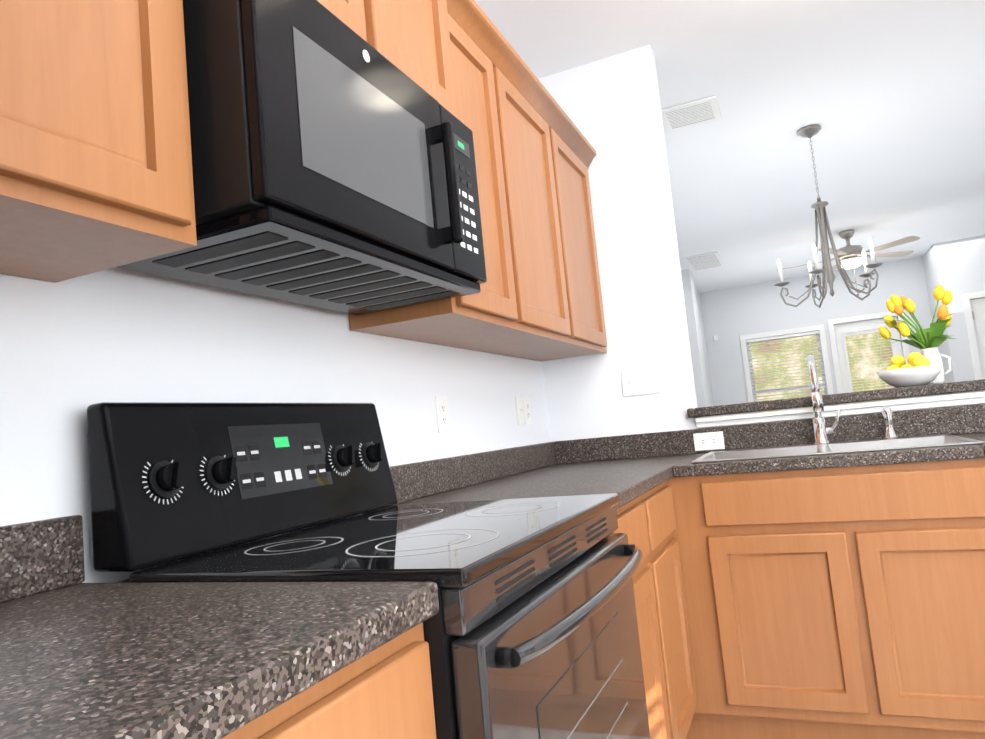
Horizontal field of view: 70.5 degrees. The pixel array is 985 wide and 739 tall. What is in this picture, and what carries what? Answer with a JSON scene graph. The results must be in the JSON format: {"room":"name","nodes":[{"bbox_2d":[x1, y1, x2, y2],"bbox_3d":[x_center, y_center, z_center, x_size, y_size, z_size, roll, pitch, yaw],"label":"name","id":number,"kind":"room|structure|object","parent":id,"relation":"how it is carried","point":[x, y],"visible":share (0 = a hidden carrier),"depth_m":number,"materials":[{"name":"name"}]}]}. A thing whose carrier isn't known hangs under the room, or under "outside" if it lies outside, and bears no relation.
{"room":"kitchen","nodes":[
{"label":"kitchen","id":0,"kind":"room"},
{"bbox_2d":[0,267,713,582],"bbox_3d":[0.651,0.055,4.286,0.120,2.700,11.390,-8,-6,23],"label":"wall","id":1,"kind":"structure","parent":0,"point":[72,350],"depth_m":1.34,"materials":[{"name":"paint"}]},
{"bbox_2d":[0,0,196,282],"bbox_3d":[-0.679,-0.617,0.864,0.320,0.908,0.462,-8,-6,23],"label":"upper cabinet","id":2,"kind":"object","parent":1,"relation":"attached to","point":[96,172],"depth_m":0.86,"materials":[{"name":"brown wood"}]},
{"bbox_2d":[0,441,555,599],"bbox_3d":[-0.275,0.314,1.885,0.020,0.102,2.747,-8,-6,23],"label":"backsplash","id":3,"kind":"structure","parent":1,"relation":"attached to","point":[41,555],"depth_m":1.05,"materials":[{"name":"grey stone"}]},
{"bbox_2d":[317,0,471,129],"bbox_3d":[-0.434,-0.917,1.454,0.375,0.693,0.788,-8,-6,23],"label":"upper cabinet","id":4,"kind":"object","parent":1,"relation":"attached to","point":[422,38],"depth_m":1.57,"materials":[{"name":"brown wood"}]},
{"bbox_2d":[117,0,486,314],"bbox_3d":[-0.344,-0.373,1.396,0.446,0.404,0.754,-8,-6,23],"label":"microwave","id":5,"kind":"object","parent":4,"relation":"attached to","point":[333,163],"visible":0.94,"depth_m":1.15,"materials":[{"name":"black metal"}]},
{"bbox_2d":[349,0,527,345],"bbox_3d":[-0.186,-0.562,1.983,0.320,0.908,0.410,-8,-6,23],"label":"upper cabinet","id":6,"kind":"object","parent":1,"relation":"attached to","point":[498,309],"depth_m":2.00,"materials":[{"name":"brown wood"}]},
{"bbox_2d":[435,396,449,432],"bbox_3d":[-0.159,0.143,2.229,0.008,0.116,0.072,-8,-6,23],"label":"electrical outlet","id":7,"kind":"object","parent":1,"relation":"attached to","point":[442,414],"visible":1,"depth_m":2.22,"materials":[{"name":"white plastic"}]},
{"bbox_2d":[444,32,579,355],"bbox_3d":[0.001,-0.541,2.408,0.320,0.908,0.521,-8,-6,23],"label":"upper cabinet","id":8,"kind":"object","parent":1,"relation":"attached to","point":[550,307],"depth_m":2.40,"materials":[{"name":"brown wood"}]},
{"bbox_2d":[515,396,524,424],"bbox_3d":[0.118,0.167,2.849,0.016,0.116,0.072,-8,-6,23],"label":"light switch","id":9,"kind":"object","parent":1,"relation":"attached to","point":[520,410],"visible":1,"depth_m":2.84,"materials":[{"name":"white plastic"}]},
{"bbox_2d":[523,397,531,423],"bbox_3d":[0.147,0.172,2.924,0.008,0.116,0.072,-8,-6,23],"label":"electrical outlet","id":10,"kind":"object","parent":1,"relation":"attached to","point":[527,409],"visible":1,"depth_m":2.92,"materials":[{"name":"white plastic"}]},
{"bbox_2d":[510,104,606,360],"bbox_3d":[0.219,-0.517,2.903,0.320,0.908,0.561,-8,-6,23],"label":"upper cabinet","id":11,"kind":"object","parent":1,"relation":"attached to","point":[575,154],"depth_m":2.86,"materials":[{"name":"brown wood"}]},
{"bbox_2d":[681,269,708,407],"bbox_3d":[2.353,0.218,7.876,0.100,2.700,0.300,-8,-6,23],"label":"wall","id":12,"kind":"structure","parent":0,"point":[694,338],"depth_m":7.81,"materials":[{"name":"paint"}]},
{"bbox_2d":[475,0,984,292],"bbox_3d":[2.375,-1.575,3.605,4.260,0.080,11.550,-8,-6,23],"label":"ceiling","id":13,"kind":"structure","parent":0,"point":[888,96],"depth_m":3.95,"materials":[{"name":"paint"}]},
{"bbox_2d":[661,95,721,131],"bbox_3d":[1.076,-1.383,3.791,0.300,0.014,0.300,-8,-6,23],"label":"ceiling vent","id":14,"kind":"object","parent":13,"relation":"in","point":[696,112],"visible":0.9,"depth_m":3.77,"materials":[{"name":"white metal"}]},
{"bbox_2d":[683,252,724,270],"bbox_3d":[2.291,-1.160,7.533,0.350,0.014,0.750,-8,-6,23],"label":"ceiling vent","id":15,"kind":"object","parent":13,"relation":"in","point":[705,261],"visible":1,"depth_m":7.47,"materials":[{"name":"white metal"}]},
{"bbox_2d":[774,125,882,307],"bbox_3d":[1.920,-0.912,4.126,0.567,1.049,0.586,-8,-6,23],"label":"chandelier","id":16,"kind":"object","parent":13,"relation":"hanging from","point":[819,206],"visible":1,"depth_m":4.10,"materials":[{"name":"silver metal"}]},
{"bbox_2d":[777,230,919,295],"bbox_3d":[3.453,-1.022,6.806,1.253,0.639,1.284,-8,-6,23],"label":"ceiling fan","id":17,"kind":"object","parent":13,"relation":"hanging from","point":[849,255],"visible":0.81,"depth_m":6.71,"materials":[{"name":"silver metal"}]},
{"bbox_2d":[538,45,984,441],"bbox_3d":[1.329,-0.148,2.773,2.360,2.700,0.120,-8,-6,23],"label":"wall","id":18,"kind":"structure","parent":0,"point":[610,106],"depth_m":3.06,"materials":[{"name":"paint"}]},
{"bbox_2d":[621,366,661,396],"bbox_3d":[0.636,0.050,2.993,0.165,0.116,0.016,-8,-6,23],"label":"light switch","id":19,"kind":"object","parent":18,"relation":"attached to","point":[641,381],"visible":1,"depth_m":2.99,"materials":[{"name":"white plastic"}]},
{"bbox_2d":[556,404,984,463],"bbox_3d":[1.306,0.235,2.683,2.246,0.102,0.020,-8,-6,23],"label":"backsplash","id":20,"kind":"structure","parent":18,"relation":"attached to","point":[966,418],"depth_m":2.77,"materials":[{"name":"grey stone"}]},
{"bbox_2d":[693,431,724,450],"bbox_3d":[0.884,0.293,2.850,0.118,0.072,0.008,-8,-6,23],"label":"outlet","id":21,"kind":"object","parent":20,"relation":"attached to","point":[709,441],"visible":1,"depth_m":2.85,"materials":[{"name":"white plastic"}]},
{"bbox_2d":[695,391,984,427],"bbox_3d":[1.685,0.621,2.498,1.742,1.060,0.028,-8,-6,23],"label":"trim","id":22,"kind":"structure","parent":18,"relation":"attached to","point":[977,397],"depth_m":2.66,"materials":[{"name":"white"}]},
{"bbox_2d":[700,257,943,415],"bbox_3d":[4.223,0.129,8.872,2.740,2.700,0.120,-8,-6,23],"label":"wall","id":23,"kind":"structure","parent":0,"point":[731,316],"depth_m":9.04,"materials":[{"name":"paint"}]},
{"bbox_2d":[746,330,828,405],"bbox_3d":[3.832,0.231,9.019,0.886,1.360,0.098,-8,-6,23],"label":"window","id":24,"kind":"structure","parent":23,"relation":"in","point":[790,388],"depth_m":9.02,"materials":[{"name":"white"}]},
{"bbox_2d":[740,311,909,402],"bbox_3d":[4.037,0.451,8.854,2.335,2.095,0.035,-8,-6,23],"label":"trim","id":25,"kind":"structure","parent":23,"relation":"attached to","point":[831,322],"depth_m":8.80,"materials":[{"name":"white wood"}]},
{"bbox_2d":[834,316,904,403],"bbox_3d":[4.736,0.392,8.593,0.702,2.022,0.103,-8,-6,23],"label":"door leaf","id":26,"kind":"structure","parent":23,"relation":"in","point":[843,330],"depth_m":8.71,"materials":[{"name":"white"}]},
{"bbox_2d":[876,352,942,387],"bbox_3d":[1.618,0.002,2.708,0.224,0.129,0.224,-8,-6,23],"label":"fruit bowl","id":27,"kind":"object","parent":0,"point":[918,369],"visible":1,"depth_m":2.64,"materials":[{"name":"white ceramic"}]},
{"bbox_2d":[878,285,954,384],"bbox_3d":[1.726,-0.129,2.830,0.289,0.389,0.342,-8,-6,23],"label":"tulip vase","id":28,"kind":"object","parent":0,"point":[929,341],"visible":0.83,"depth_m":2.80,"materials":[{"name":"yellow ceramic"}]},
{"bbox_2d":[923,242,968,394],"bbox_3d":[5.240,-0.052,7.957,0.120,2.700,0.750,-8,-6,23],"label":"wall","id":29,"kind":"structure","parent":0,"point":[936,264],"depth_m":7.71,"materials":[{"name":"paint"}]},
{"bbox_2d":[946,235,984,391],"bbox_3d":[5.716,-0.148,7.407,1.205,2.700,0.120,-8,-6,23],"label":"wall","id":30,"kind":"structure","parent":0,"point":[966,256],"depth_m":7.61,"materials":[{"name":"paint"}]},
{"bbox_2d":[961,291,984,379],"bbox_3d":[5.604,0.164,7.366,0.955,2.095,0.018,-8,-6,23],"label":"trim","id":31,"kind":"structure","parent":30,"relation":"attached to","point":[966,297],"depth_m":7.56,"materials":[{"name":"white wood"}]},
{"bbox_2d":[970,298,984,390],"bbox_3d":[5.658,0.194,7.400,0.752,2.020,0.048,-8,-6,23],"label":"door leaf","id":32,"kind":"structure","parent":30,"relation":"in","point":[978,309],"depth_m":7.57,"materials":[{"name":"white wood"}]},
{"bbox_3d":[0.498,1.123,0.563,2.380,0.060,4.716,-8,-6,23],"label":"floor","id":33,"kind":"structure","parent":0,"visible":0},
{"bbox_2d":[196,604,438,738],"bbox_3d":[-0.402,0.750,0.691,0.625,0.875,0.461,-8,-6,23],"label":"base cabinet","id":34,"kind":"object","parent":33,"relation":"on","point":[382,689],"depth_m":0.68,"materials":[{"name":"brown wood"}]},
{"bbox_2d":[0,580,438,738],"bbox_3d":[-0.446,0.295,0.723,0.631,0.038,0.484,-8,-6,23],"label":"countertop","id":35,"kind":"structure","parent":34,"relation":"on","point":[180,660],"depth_m":0.64,"materials":[{"name":"grey stone"}]},
{"bbox_2d":[87,402,649,738],"bbox_3d":[-0.102,0.614,1.239,0.719,1.185,0.760,-8,-6,23],"label":"range","id":36,"kind":"object","parent":33,"relation":"on","point":[530,628],"visible":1,"depth_m":1.12,"materials":[{"name":"black metal"}]},
{"bbox_2d":[613,472,727,738],"bbox_3d":[0.217,0.810,2.008,0.696,0.875,0.907,-8,-6,23],"label":"base cabinet","id":37,"kind":"object","parent":33,"relation":"on","point":[680,653],"depth_m":2.16,"materials":[{"name":"brown wood"}]},
{"bbox_2d":[364,452,699,513],"bbox_3d":[0.293,0.369,2.315,0.701,0.038,1.498,-8,-6,23],"label":"countertop","id":38,"kind":"structure","parent":37,"relation":"on","point":[624,478],"depth_m":2.12,"materials":[{"name":"grey stone"}]},
{"bbox_2d":[696,432,984,475],"bbox_3d":[1.499,0.248,2.263,1.565,0.038,0.631,-8,-6,23],"label":"countertop","id":39,"kind":"structure","parent":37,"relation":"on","point":[946,452],"depth_m":2.12,"materials":[{"name":"grey stone"}]},
{"bbox_2d":[807,354,843,443],"bbox_3d":[1.209,0.107,2.544,0.113,0.337,0.281,-8,-6,23],"label":"faucet","id":40,"kind":"object","parent":39,"relation":"on","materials":[{"name":"silver metal"}]},
{"bbox_2d":[688,432,984,519],"bbox_3d":[1.161,0.361,2.416,0.830,0.181,0.554,-8,-6,23],"label":"sink","id":41,"kind":"object","parent":39,"relation":"in","point":[957,483],"depth_m":2.14,"materials":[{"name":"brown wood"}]},
{"bbox_2d":[880,408,899,435],"bbox_3d":[1.450,0.197,2.552,0.048,0.114,0.048,-8,-6,23],"label":"faucet","id":42,"kind":"object","parent":39,"relation":"on","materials":[{"name":"silver metal"}]},
{"bbox_2d":[704,508,984,738],"bbox_3d":[1.234,0.832,2.355,0.875,0.700,0.625,-8,-6,23],"label":"base cabinet","id":43,"kind":"object","parent":33,"relation":"on","point":[818,576],"depth_m":2.10,"materials":[{"name":"brown wood"}]},
{"label":"outside","id":44,"kind":"structure","parent":0,"visible":0},
{"bbox_2d":[750,332,895,411],"bbox_3d":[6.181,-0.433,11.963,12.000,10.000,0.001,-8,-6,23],"label":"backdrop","id":45,"kind":"structure","parent":44,"point":[888,356],"depth_m":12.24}
]}

